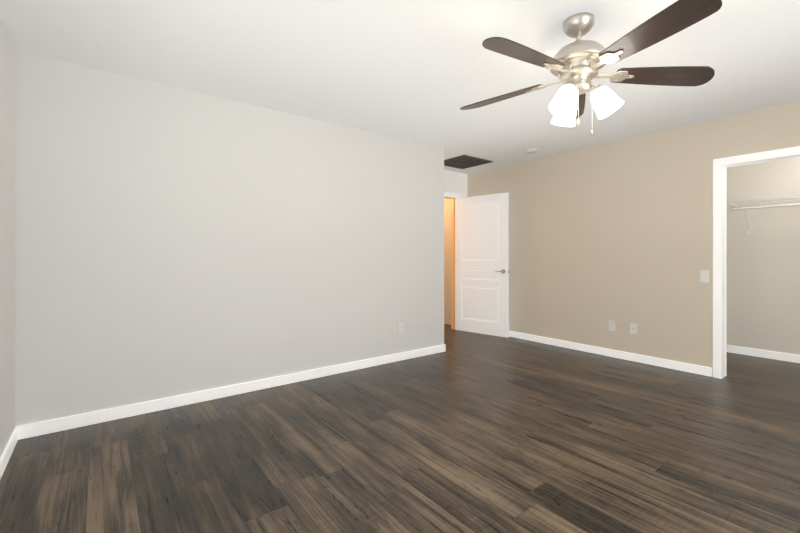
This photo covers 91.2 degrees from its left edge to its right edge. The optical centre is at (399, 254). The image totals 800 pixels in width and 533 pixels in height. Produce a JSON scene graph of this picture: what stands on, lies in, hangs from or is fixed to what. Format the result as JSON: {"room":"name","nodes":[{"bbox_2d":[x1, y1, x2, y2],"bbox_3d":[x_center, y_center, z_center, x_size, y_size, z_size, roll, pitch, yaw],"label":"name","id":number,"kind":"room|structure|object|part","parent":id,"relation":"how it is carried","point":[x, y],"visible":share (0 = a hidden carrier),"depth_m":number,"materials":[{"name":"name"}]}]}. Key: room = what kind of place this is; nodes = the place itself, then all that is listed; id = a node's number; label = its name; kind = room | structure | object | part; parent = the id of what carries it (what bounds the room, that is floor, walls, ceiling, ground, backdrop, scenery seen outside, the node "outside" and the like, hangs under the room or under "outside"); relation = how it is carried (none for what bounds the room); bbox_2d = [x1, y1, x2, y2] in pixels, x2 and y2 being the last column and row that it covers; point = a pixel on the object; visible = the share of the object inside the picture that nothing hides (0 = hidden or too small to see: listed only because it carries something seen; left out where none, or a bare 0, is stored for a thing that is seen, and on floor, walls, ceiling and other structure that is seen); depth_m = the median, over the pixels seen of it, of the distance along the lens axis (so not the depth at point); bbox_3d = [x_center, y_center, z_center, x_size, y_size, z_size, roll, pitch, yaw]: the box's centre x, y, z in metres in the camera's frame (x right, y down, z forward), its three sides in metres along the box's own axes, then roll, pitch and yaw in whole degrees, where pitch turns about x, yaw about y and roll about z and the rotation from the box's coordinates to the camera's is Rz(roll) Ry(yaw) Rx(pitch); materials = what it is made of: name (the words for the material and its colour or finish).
{"room":"empty bedroom","nodes":[
{"label":"empty bedroom","id":0,"kind":"room"},
{"bbox_2d":[0,15,14,457],"bbox_3d":[-1.060,-0.060,0.597,0.120,2.440,4.840,0,0,-37],"label":"wall","id":1,"kind":"structure","parent":0,"point":[7,238],"depth_m":2.25,"materials":[{"name":"white paint"}]},
{"bbox_2d":[0,425,23,479],"bbox_3d":[-1.014,1.117,0.651,0.018,0.085,4.570,0,0,-37],"label":"baseboard","id":2,"kind":"structure","parent":1,"relation":"attached to","point":[18,433],"depth_m":2.25,"materials":[{"name":"white wood"}]},
{"bbox_2d":[15,51,443,426],"bbox_3d":[-1.025,-0.060,3.599,3.830,2.440,0.120,0,0,-37],"label":"wall","id":3,"kind":"structure","parent":0,"point":[170,241],"depth_m":3.07,"materials":[{"name":"white paint"}]},
{"bbox_2d":[24,344,445,438],"bbox_3d":[-0.918,1.117,3.594,3.694,0.085,0.018,0,0,-37],"label":"baseboard","id":4,"kind":"structure","parent":3,"relation":"attached to","point":[57,425],"depth_m":3.10,"materials":[{"name":"white wood"}]},
{"bbox_2d":[397,323,402,333],"bbox_3d":[0.002,0.805,4.306,0.072,0.117,0.009,0,0,-37],"label":"outlet","id":5,"kind":"object","parent":3,"relation":"attached to","point":[399,328],"visible":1,"depth_m":4.30,"materials":[{"name":"white plastic"}]},
{"bbox_2d":[0,324,799,532],"bbox_3d":[0.819,1.210,3.488,6.980,0.100,7.500,0,0,-37],"label":"floor","id":6,"kind":"structure","parent":0,"point":[468,432],"depth_m":2.27,"materials":[{"name":"brown wood"}]},
{"bbox_2d":[0,0,799,173],"bbox_3d":[0.819,-1.330,3.488,6.980,0.100,7.500,0,0,-37],"label":"ceiling","id":7,"kind":"structure","parent":0,"point":[421,71],"depth_m":2.54,"materials":[{"name":"grey paint"}]},
{"bbox_2d":[444,155,492,168],"bbox_3d":[0.871,-1.272,5.400,0.574,0.015,0.574,0,0,-37],"label":"ceiling vent","id":8,"kind":"object","parent":7,"relation":"in","point":[463,162],"visible":0.92,"depth_m":5.36,"materials":[{"name":"grey metal"}]},
{"bbox_2d":[526,148,537,153],"bbox_3d":[1.609,-1.260,4.775,0.132,0.039,0.132,0,0,-37],"label":"smoke detector","id":9,"kind":"object","parent":7,"relation":"attached to","point":[532,151],"visible":1,"depth_m":4.74,"materials":[{"name":"white plastic"}]},
{"bbox_2d":[460,0,721,134],"bbox_3d":[0.930,-0.964,2.122,1.327,0.633,1.370,0,0,-37],"label":"ceiling fan","id":10,"kind":"object","parent":7,"relation":"hanging from","point":[576,65],"visible":1,"depth_m":2.06,"materials":[{"name":"brown wood"}]},
{"label":"blade","id":11,"kind":"part","parent":10,"relation":"part of","materials":[{"name":"brown wood"}]},
{"bbox_3d":[0.600,-0.971,1.897,0.529,0.006,0.156,-2,14,-33],"label":"blade","id":12,"kind":"part","parent":10,"relation":"part of","materials":[{"name":"brown wood"}]},
{"bbox_3d":[1.135,-0.971,2.572,0.156,0.006,0.529,-14,-7,20],"label":"blade","id":13,"kind":"part","parent":10,"relation":"part of","materials":[{"name":"brown wood"}]},
{"label":"blade","id":14,"kind":"part","parent":10,"relation":"part of","materials":[{"name":"brown wood"}]},
{"label":"blade","id":15,"kind":"part","parent":10,"relation":"part of","materials":[{"name":"brown wood"}]},
{"bbox_2d":[444,170,467,197],"bbox_3d":[0.296,-0.060,5.697,1.860,2.440,0.120,0,0,-37],"label":"wall","id":16,"kind":"structure","parent":0,"point":[456,182],"depth_m":6.06,"materials":[{"name":"white paint"}]},
{"bbox_2d":[444,192,459,329],"bbox_3d":[0.490,0.107,5.835,1.015,2.105,0.136,0,0,-37],"label":"door frame","id":17,"kind":"structure","parent":16,"relation":"attached to","point":[453,263],"depth_m":6.10,"materials":[{"name":"white"}]},
{"bbox_2d":[455,192,508,337],"bbox_3d":[1.181,0.140,5.755,0.889,2.020,0.149,0,0,42],"label":"door","id":18,"kind":"structure","parent":16,"relation":"in","point":[481,264],"depth_m":5.72,"materials":[{"name":"white wood"}]},
{"bbox_2d":[444,101,799,376],"bbox_3d":[2.342,-0.060,4.657,0.120,2.440,7.140,0,0,-37],"label":"wall","id":19,"kind":"structure","parent":0,"point":[620,233],"depth_m":4.36,"materials":[{"name":"beige paint"}]},
{"bbox_2d":[509,331,711,376],"bbox_3d":[2.006,1.117,4.963,0.040,0.085,3.125,0,0,-37],"label":"baseboard","id":20,"kind":"structure","parent":19,"relation":"attached to","point":[707,371],"depth_m":4.38,"materials":[{"name":"white wood"}]},
{"bbox_2d":[609,320,615,330],"bbox_3d":[2.413,0.805,4.459,0.009,0.117,0.072,0,0,-37],"label":"outlet","id":21,"kind":"object","parent":19,"relation":"attached to","point":[612,325],"visible":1,"depth_m":4.45,"materials":[{"name":"white plastic"}]},
{"bbox_2d":[630,323,636,334],"bbox_3d":[2.546,0.805,4.278,0.017,0.117,0.072,0,0,-37],"label":"outlet","id":22,"kind":"object","parent":19,"relation":"attached to","point":[633,328],"visible":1,"depth_m":4.28,"materials":[{"name":"white plastic"}]},
{"bbox_2d":[700,270,708,282],"bbox_3d":[2.935,0.205,3.776,0.012,0.117,0.072,0,0,-37],"label":"light switch","id":23,"kind":"object","parent":19,"relation":"attached to","point":[704,275],"visible":1,"depth_m":3.77,"materials":[{"name":"white plastic"}]},
{"bbox_2d":[713,146,799,378],"bbox_3d":[3.556,0.128,3.074,0.152,2.065,1.740,0,0,-37],"label":"trim","id":24,"kind":"structure","parent":19,"relation":"attached to","point":[720,165],"depth_m":3.69,"materials":[{"name":"white wood"}]},
{"bbox_2d":[726,158,799,354],"bbox_3d":[4.675,-0.060,3.801,0.120,2.440,2.940,0,0,-37],"label":"wall","id":25,"kind":"structure","parent":0,"point":[763,284],"depth_m":4.42,"materials":[{"name":"beige paint"}]},
{"bbox_2d":[726,345,799,362],"bbox_3d":[4.621,1.117,3.759,0.018,0.085,2.700,0,0,-37],"label":"baseboard","id":26,"kind":"structure","parent":25,"relation":"attached to","point":[729,348],"depth_m":4.42,"materials":[{"name":"white wood"}]},
{"bbox_2d":[730,195,799,232],"bbox_3d":[4.583,-0.433,3.568,0.309,0.366,2.404,0,0,-37],"label":"closet shelf","id":27,"kind":"object","parent":25,"relation":"attached to","point":[734,204],"visible":1,"depth_m":4.25,"materials":[{"name":"white metal"}]}
]}

